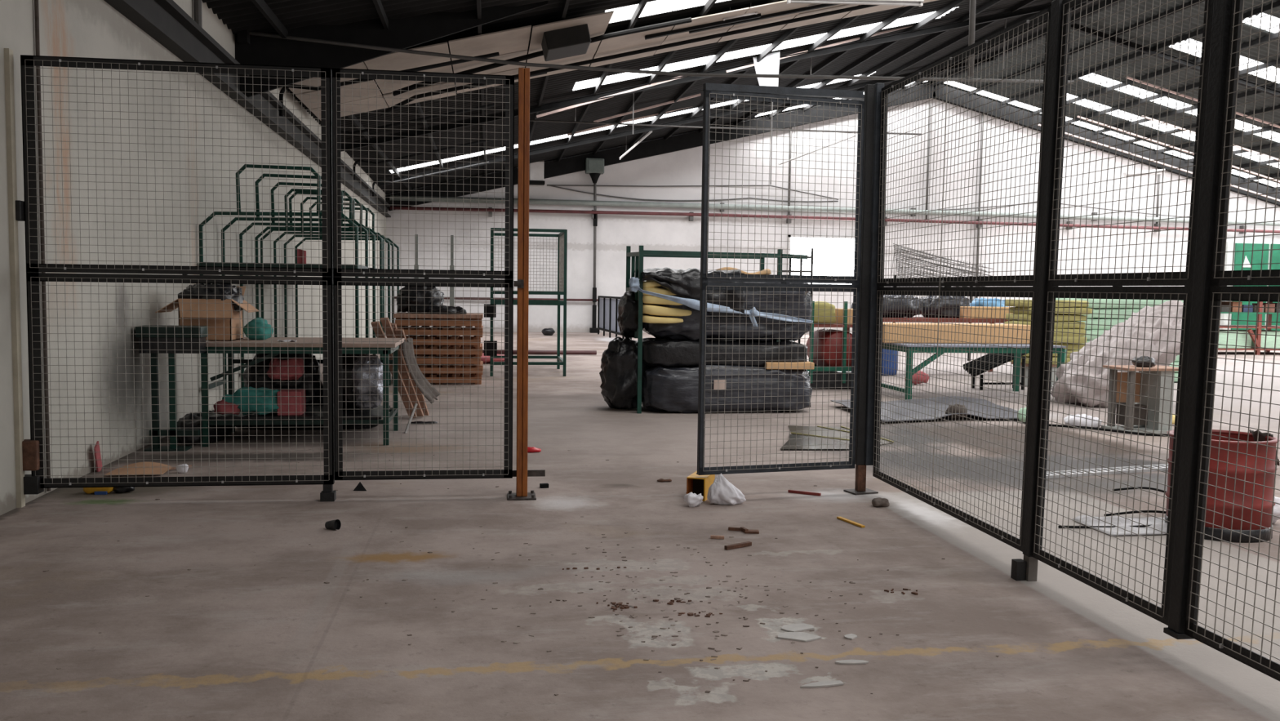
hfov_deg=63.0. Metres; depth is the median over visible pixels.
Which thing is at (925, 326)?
foam block
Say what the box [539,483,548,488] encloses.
nut
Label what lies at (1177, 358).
foam layer
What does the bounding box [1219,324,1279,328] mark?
shelf
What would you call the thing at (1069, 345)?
foam layer
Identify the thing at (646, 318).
sheet
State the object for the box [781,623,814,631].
flake
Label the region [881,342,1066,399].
table
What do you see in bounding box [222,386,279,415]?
cloth
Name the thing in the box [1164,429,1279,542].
drum
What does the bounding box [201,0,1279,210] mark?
ceiling
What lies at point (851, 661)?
flake
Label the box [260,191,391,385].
rack
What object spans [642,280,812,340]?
bale
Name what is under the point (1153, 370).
stand
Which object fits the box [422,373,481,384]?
pallet
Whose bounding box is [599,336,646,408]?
bag
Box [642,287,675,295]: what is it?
sheet
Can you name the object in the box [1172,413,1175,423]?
plastic bundle
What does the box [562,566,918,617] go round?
flakes
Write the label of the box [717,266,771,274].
sheet
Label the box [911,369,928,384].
scrap
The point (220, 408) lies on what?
cloth
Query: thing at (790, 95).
mesh panel
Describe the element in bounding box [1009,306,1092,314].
foam layer
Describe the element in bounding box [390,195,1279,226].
pipe
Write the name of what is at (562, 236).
frame
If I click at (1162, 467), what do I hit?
strip
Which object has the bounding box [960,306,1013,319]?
foam block
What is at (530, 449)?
rag
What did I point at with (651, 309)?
sheet
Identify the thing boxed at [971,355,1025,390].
trestle
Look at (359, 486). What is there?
scrap
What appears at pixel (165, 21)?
roof beam
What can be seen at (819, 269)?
window
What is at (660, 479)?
scrap
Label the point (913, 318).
table
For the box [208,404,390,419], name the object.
shelf
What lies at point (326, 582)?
mortar grit
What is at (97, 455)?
card
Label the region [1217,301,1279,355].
railing
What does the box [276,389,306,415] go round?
carton
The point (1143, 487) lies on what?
wire loop
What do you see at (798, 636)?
flake
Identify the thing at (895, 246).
wire bundle
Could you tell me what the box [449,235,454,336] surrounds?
pole
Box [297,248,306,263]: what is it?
tag
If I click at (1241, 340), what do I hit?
foam block
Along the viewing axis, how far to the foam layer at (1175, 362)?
18.19 m
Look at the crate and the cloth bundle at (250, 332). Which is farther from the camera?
the crate
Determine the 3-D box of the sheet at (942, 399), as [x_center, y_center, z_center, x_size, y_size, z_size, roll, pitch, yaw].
[3.666,0.593,13.125,2.103,0.090,2.102,0,4,-8]
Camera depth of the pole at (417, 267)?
21.43 m
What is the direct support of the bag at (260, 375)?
on the work table at (246, 344)
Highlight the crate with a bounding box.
[1011,361,1057,386]
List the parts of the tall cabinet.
door, door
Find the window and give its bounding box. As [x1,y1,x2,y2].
[786,235,854,284]
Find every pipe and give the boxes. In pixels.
[389,206,1279,233]
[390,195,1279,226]
[394,296,598,301]
[482,350,596,354]
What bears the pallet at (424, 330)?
on the pallet at (421, 340)
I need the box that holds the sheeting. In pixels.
[1050,300,1183,407]
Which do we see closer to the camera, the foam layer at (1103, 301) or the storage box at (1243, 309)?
the foam layer at (1103, 301)
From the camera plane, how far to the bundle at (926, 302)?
19.49 m
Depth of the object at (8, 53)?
6.85 m
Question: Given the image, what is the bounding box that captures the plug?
[324,519,341,529]
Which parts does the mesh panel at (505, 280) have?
rail, rail, rail, rail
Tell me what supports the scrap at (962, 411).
on the sheet at (942, 399)
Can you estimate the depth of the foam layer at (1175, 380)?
18.24 m
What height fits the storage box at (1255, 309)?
0.187 m
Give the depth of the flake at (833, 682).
3.99 m
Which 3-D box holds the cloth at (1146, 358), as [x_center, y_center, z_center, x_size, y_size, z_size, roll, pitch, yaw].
[5.617,0.008,11.650,0.243,0.124,0.203,0,4,-8]
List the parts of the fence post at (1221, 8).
plate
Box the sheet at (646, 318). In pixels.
[642,315,683,323]
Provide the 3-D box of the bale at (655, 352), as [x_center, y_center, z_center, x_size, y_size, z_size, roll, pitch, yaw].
[1.021,-0.122,13.273,2.114,0.334,0.992,0,4,-8]
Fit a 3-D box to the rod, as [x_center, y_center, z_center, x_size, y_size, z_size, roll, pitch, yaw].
[5.205,0.769,11.520,1.709,0.041,0.198,3,5,32]
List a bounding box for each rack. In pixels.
[199,164,368,395]
[239,182,382,387]
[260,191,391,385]
[284,201,399,380]
[625,245,808,413]
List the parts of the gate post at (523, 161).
plate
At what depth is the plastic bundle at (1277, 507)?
6.88 m
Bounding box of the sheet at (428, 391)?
[401,337,440,403]
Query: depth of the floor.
5.37 m
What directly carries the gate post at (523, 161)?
on the floor
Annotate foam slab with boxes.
[764,360,814,368]
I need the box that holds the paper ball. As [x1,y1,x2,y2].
[175,463,188,472]
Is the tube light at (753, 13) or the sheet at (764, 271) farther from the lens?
the tube light at (753, 13)
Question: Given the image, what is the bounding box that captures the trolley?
[793,301,852,387]
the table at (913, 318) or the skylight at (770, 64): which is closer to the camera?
the table at (913, 318)
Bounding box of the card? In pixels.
[93,440,102,471]
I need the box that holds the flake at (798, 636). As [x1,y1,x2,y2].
[777,631,821,641]
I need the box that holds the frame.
[484,227,567,376]
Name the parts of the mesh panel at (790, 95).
rail, rail, rail, rail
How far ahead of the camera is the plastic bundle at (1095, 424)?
11.81 m
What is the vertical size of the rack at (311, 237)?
2.809 m
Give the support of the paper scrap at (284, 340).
on the work table at (246, 344)
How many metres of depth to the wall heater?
35.02 m
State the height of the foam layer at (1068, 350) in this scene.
0.115 m
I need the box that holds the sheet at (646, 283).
[643,280,662,288]
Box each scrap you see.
[104,461,171,475]
[113,486,134,493]
[277,339,296,342]
[353,481,366,490]
[657,478,671,481]
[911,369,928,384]
[945,404,966,418]
[1071,514,1167,535]
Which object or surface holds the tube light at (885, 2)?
hanging from the ceiling
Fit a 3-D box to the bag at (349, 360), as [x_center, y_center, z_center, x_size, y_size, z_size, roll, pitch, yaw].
[-2.893,0.190,10.461,0.527,0.580,0.562,0,4,-8]
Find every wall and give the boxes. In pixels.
[0,0,386,515]
[386,82,1279,333]
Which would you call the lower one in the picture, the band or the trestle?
the trestle
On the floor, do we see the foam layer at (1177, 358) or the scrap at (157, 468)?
the scrap at (157, 468)
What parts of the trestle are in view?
leg, leg, leg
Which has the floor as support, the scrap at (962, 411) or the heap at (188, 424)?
the heap at (188, 424)
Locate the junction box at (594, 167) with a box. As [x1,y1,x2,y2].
[585,158,604,183]
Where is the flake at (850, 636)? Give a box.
[844,633,857,639]
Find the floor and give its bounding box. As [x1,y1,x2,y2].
[0,331,1279,720]
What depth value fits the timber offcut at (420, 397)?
11.82 m
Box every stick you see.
[787,488,821,495]
[836,515,865,527]
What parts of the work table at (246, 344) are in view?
leg, leg, leg, leg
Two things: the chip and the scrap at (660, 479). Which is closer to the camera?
the chip
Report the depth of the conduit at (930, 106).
37.31 m
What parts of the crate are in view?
lid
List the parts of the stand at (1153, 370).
leg, panel, leg, drawer, panel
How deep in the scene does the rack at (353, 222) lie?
11.55 m
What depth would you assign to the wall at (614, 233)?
36.83 m
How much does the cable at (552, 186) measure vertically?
0.450 m
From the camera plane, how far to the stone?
7.32 m
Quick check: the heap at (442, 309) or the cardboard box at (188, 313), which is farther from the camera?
the heap at (442, 309)
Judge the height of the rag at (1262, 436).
0.230 m
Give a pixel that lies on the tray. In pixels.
(827, 375)
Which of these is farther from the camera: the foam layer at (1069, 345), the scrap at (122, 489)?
the foam layer at (1069, 345)
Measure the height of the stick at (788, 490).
0.020 m
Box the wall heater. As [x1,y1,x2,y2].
[528,160,544,185]
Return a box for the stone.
[871,497,889,506]
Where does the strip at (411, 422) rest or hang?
on the floor
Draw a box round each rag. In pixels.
[527,446,541,452]
[1248,429,1279,465]
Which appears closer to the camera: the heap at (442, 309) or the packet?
the packet
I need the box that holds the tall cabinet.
[1219,241,1279,330]
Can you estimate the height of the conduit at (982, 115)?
6.950 m
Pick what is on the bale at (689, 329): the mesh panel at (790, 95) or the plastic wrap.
the plastic wrap
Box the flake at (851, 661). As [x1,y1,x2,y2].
[835,658,868,664]
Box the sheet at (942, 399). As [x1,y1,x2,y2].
[830,395,1018,422]
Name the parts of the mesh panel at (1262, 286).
rail, rail, rail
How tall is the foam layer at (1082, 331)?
0.115 m
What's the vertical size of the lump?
0.237 m
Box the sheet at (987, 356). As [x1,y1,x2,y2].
[963,352,1026,376]
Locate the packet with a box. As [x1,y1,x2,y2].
[83,487,113,494]
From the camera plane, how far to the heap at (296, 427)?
10.84 m
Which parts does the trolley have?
post, rail, post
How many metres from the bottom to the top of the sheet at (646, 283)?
0.094 m
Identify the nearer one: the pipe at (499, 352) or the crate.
the crate
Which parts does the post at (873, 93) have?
plate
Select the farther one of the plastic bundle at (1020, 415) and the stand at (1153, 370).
the plastic bundle at (1020, 415)
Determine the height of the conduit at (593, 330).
6.101 m
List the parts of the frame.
leg, rail, rail, rail, rail, rail, rail, rail, leg, rail, leg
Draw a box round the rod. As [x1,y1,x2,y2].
[1048,423,1169,435]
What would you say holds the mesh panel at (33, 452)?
on the floor
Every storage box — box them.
[1221,301,1242,311]
[1221,305,1231,311]
[1241,304,1253,311]
[1247,304,1263,312]
[1252,302,1275,312]
[1262,302,1279,312]
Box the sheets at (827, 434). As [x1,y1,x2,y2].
[780,425,893,448]
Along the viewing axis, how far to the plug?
6.43 m
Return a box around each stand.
[135,324,208,452]
[782,248,813,359]
[1101,364,1178,433]
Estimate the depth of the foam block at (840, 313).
16.38 m
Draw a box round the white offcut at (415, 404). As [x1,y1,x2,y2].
[404,403,417,433]
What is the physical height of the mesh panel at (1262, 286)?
2.851 m
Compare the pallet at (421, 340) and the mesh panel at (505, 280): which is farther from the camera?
the pallet at (421, 340)
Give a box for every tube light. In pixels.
[618,130,652,159]
[722,3,757,20]
[777,111,856,165]
[786,0,924,6]
[1123,106,1165,177]
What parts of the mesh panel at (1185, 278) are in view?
rail, rail, rail, rail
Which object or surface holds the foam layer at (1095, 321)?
on the foam layer at (1100, 332)
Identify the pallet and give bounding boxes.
[395,317,481,328]
[397,325,483,337]
[405,335,480,346]
[413,342,482,355]
[414,354,480,365]
[417,360,483,374]
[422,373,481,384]
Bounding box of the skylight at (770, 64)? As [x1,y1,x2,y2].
[752,51,780,86]
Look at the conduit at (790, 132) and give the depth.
36.61 m
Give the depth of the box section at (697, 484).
7.57 m
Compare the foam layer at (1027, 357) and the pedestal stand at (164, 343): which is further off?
the foam layer at (1027, 357)
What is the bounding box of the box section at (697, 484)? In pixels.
[686,471,715,501]
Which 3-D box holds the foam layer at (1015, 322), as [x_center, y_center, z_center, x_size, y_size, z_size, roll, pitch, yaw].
[6.709,-0.598,17.344,1.127,0.115,0.713,0,4,-8]
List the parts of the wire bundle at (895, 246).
leg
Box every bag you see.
[241,353,323,406]
[322,353,362,409]
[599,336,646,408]
[617,290,644,337]
[684,473,746,506]
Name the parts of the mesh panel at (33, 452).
rail, rail, rail, rail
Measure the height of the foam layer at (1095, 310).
0.182 m
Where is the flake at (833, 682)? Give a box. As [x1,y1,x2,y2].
[800,680,844,687]
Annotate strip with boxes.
[410,421,437,424]
[1045,463,1168,478]
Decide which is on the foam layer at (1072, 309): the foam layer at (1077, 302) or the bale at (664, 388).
the foam layer at (1077, 302)
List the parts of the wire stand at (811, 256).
rod, cross rod, rod, rod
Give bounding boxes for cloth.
[213,399,239,414]
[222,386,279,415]
[266,356,303,380]
[1132,355,1155,367]
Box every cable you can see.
[546,184,838,199]
[551,186,838,202]
[935,202,1189,217]
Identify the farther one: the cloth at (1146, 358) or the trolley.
the trolley
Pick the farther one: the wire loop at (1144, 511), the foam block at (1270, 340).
the foam block at (1270, 340)
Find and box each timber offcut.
[371,320,417,417]
[380,317,423,417]
[390,322,405,364]
[395,328,429,415]
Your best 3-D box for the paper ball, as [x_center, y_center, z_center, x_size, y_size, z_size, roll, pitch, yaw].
[-3.641,0.855,8.306,0.094,0.072,0.081,0,4,-8]
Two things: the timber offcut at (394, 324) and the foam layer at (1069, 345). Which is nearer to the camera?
the timber offcut at (394, 324)
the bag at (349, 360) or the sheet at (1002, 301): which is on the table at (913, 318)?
the sheet at (1002, 301)
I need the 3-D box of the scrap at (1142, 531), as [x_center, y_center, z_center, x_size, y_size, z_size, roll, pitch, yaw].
[3.261,1.061,6.796,0.701,0.039,0.452,0,4,-8]
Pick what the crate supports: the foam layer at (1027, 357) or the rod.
the foam layer at (1027, 357)
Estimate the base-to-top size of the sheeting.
1.462 m
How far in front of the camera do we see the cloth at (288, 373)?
9.93 m
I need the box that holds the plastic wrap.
[637,267,745,318]
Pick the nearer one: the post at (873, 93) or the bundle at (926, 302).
the post at (873, 93)
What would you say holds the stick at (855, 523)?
on the floor
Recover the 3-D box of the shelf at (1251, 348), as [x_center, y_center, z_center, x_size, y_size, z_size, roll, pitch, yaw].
[16.249,-0.334,28.210,3.000,0.040,1.450,0,4,-8]
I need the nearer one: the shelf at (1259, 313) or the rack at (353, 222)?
the rack at (353, 222)
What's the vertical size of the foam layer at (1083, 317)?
0.115 m
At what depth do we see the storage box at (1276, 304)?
27.66 m
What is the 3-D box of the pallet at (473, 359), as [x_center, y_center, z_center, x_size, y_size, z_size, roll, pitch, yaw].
[-3.189,-0.029,16.583,1.300,0.146,1.140,0,4,-8]
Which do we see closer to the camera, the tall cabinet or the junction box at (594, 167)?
the junction box at (594, 167)
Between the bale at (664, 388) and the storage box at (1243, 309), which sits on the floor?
the bale at (664, 388)
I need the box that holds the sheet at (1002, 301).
[969,297,1008,306]
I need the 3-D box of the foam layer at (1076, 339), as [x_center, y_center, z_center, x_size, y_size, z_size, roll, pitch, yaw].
[6.753,-0.361,17.320,1.100,0.115,0.731,0,4,-8]
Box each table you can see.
[200,337,404,446]
[847,316,1010,372]
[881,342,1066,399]
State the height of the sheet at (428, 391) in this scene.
0.661 m
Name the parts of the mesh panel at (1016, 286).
rail, rail, rail, rail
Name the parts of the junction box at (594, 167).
lid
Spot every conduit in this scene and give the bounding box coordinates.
[589,183,597,333]
[787,127,791,214]
[925,105,931,218]
[974,114,983,297]
[1155,168,1160,223]
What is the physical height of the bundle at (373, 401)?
0.546 m
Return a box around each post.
[507,67,536,500]
[843,83,884,494]
[1010,0,1062,581]
[1163,0,1231,639]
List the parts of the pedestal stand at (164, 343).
leg, foot plate, leg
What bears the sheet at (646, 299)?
on the sheet at (651, 309)
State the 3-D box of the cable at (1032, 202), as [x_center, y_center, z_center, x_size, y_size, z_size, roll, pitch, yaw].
[16.476,-5.489,38.339,16.501,0.639,0.039,0,4,-8]
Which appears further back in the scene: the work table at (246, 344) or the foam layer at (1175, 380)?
the foam layer at (1175, 380)
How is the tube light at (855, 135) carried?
hanging from the ceiling
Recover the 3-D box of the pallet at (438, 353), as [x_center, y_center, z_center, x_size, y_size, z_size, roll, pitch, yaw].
[-3.163,-0.174,16.577,1.300,0.146,1.140,0,4,-8]
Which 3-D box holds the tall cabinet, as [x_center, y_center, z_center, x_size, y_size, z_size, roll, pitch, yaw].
[23.075,-2.621,39.102,3.000,3.550,0.860,0,4,-8]
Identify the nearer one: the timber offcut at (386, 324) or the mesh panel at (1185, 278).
the mesh panel at (1185, 278)
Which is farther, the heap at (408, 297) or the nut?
the heap at (408, 297)
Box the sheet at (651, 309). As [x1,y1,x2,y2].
[642,304,691,315]
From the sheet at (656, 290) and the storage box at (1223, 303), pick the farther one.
the storage box at (1223, 303)
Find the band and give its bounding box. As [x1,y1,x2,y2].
[628,276,813,326]
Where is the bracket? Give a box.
[728,526,759,533]
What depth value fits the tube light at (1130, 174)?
34.29 m
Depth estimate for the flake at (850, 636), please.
4.54 m
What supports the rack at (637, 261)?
on the floor
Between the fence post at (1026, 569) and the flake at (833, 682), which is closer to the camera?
the flake at (833, 682)
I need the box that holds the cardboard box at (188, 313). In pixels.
[155,283,258,341]
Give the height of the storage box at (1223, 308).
0.175 m
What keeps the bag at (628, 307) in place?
hanging from the rack at (637, 261)
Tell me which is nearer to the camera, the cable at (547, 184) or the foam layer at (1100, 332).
the foam layer at (1100, 332)
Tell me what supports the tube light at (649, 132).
hanging from the ceiling
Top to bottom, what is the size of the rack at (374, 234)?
2.809 m
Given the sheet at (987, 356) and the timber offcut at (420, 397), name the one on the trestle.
the sheet at (987, 356)
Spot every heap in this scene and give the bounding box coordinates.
[177,409,232,444]
[235,394,381,430]
[396,286,444,313]
[428,305,466,314]
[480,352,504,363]
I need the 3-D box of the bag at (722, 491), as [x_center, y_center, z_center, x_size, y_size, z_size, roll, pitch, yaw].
[0.526,0.903,7.340,0.456,0.218,0.174,-1,4,-19]
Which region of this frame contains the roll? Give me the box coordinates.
[806,328,852,366]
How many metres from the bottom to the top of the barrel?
0.640 m
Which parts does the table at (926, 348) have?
leg, leg, leg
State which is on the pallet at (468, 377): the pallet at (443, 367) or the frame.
the pallet at (443, 367)
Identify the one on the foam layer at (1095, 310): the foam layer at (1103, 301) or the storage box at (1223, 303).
the foam layer at (1103, 301)
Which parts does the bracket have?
arm, plate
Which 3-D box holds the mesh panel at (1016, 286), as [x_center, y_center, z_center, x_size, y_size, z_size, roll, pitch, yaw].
[1.940,-0.480,6.582,0.114,2.851,2.285,0,4,-8]
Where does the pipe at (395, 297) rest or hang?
attached to the conduit at (593, 330)
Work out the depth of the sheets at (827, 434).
10.62 m
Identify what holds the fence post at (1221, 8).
on the floor
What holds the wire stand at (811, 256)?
on the floor
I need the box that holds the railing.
[597,295,631,339]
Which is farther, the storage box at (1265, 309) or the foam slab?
the storage box at (1265, 309)
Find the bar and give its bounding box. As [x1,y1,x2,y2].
[724,541,751,549]
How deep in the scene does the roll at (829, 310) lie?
16.17 m
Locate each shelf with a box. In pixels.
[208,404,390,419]
[1217,347,1279,350]
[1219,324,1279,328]
[1220,311,1279,314]
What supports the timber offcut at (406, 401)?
on the floor
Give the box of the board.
[393,312,483,318]
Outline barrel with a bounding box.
[881,348,898,375]
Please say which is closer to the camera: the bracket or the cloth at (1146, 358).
the bracket
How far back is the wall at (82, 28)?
8.99 m
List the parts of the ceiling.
bay panel, skylight pane, skylight pane, skylight pane, skylight pane, skylight pane, skylight pane, skylight pane, hanger rod, skylight pane, skylight pane, skylight pane, tie rod, skylight pane, skylight pane, skylight pane, tie rod, skylight pane, skylight pane, hanger rod, skylight pane, skylight pane, skylight pane, skylight pane, skylight pane, skylight pane, skylight pane, skylight pane, skylight pane, hanger rod, skylight pane, skylight pane, skylight pane, skylight pane, skylight pane, skylight pane, skylight pane, skylight pane, skylight pane, skylight pane, skylight pane, skylight pane, skylight pane, skylight pane, skylight pane, skylight pane, skylight pane, skylight pane, skylight pane, skylight pane, skylight pane, skylight pane, skylight pane, skylight pane, skylight pane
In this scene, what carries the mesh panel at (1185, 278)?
attached to the fence post at (1026, 569)
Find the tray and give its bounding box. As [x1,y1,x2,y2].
[808,371,851,387]
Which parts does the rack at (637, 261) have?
post, rail, post, rail, rail, post, post, rail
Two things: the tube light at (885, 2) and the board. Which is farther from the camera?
the board
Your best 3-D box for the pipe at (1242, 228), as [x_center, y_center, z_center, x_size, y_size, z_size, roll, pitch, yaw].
[9.651,-4.958,37.312,36.300,0.300,0.304,0,4,-8]
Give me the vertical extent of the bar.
0.022 m
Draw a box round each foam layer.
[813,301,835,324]
[1004,299,1088,306]
[1004,320,1085,328]
[1005,313,1086,321]
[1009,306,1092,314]
[1009,355,1070,364]
[1022,349,1078,356]
[1053,328,1085,336]
[1053,336,1086,343]
[1053,342,1084,349]
[1055,297,1183,308]
[1078,318,1128,329]
[1080,307,1141,319]
[1084,328,1108,340]
[1169,361,1178,372]
[1173,372,1177,382]
[1174,355,1179,361]
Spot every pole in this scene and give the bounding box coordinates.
[413,234,418,278]
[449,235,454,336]
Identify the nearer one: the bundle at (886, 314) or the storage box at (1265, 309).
the bundle at (886, 314)
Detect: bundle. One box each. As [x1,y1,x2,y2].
[243,317,273,339]
[351,353,382,409]
[850,294,919,317]
[891,243,993,360]
[917,295,969,317]
[1017,407,1026,422]
[1063,413,1102,427]
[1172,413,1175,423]
[1272,496,1279,523]
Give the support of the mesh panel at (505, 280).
attached to the gate post at (523, 161)
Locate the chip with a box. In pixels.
[710,534,724,538]
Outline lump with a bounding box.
[542,328,555,335]
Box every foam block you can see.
[835,308,853,324]
[882,322,1031,343]
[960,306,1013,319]
[1217,329,1251,348]
[1235,329,1279,348]
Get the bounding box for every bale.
[641,364,812,413]
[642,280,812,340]
[642,337,807,366]
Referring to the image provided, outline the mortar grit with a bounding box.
[43,448,999,695]
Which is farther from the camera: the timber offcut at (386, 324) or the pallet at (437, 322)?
the pallet at (437, 322)
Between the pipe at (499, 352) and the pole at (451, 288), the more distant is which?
the pipe at (499, 352)
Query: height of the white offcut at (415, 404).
0.308 m
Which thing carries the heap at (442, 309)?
on the board
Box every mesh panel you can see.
[15,54,336,501]
[331,67,545,479]
[696,83,865,475]
[872,6,1051,551]
[1031,0,1213,625]
[1184,0,1279,680]
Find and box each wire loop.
[1057,510,1165,528]
[1112,486,1166,493]
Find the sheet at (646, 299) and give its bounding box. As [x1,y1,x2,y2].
[642,295,681,305]
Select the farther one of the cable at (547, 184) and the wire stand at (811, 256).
the cable at (547, 184)

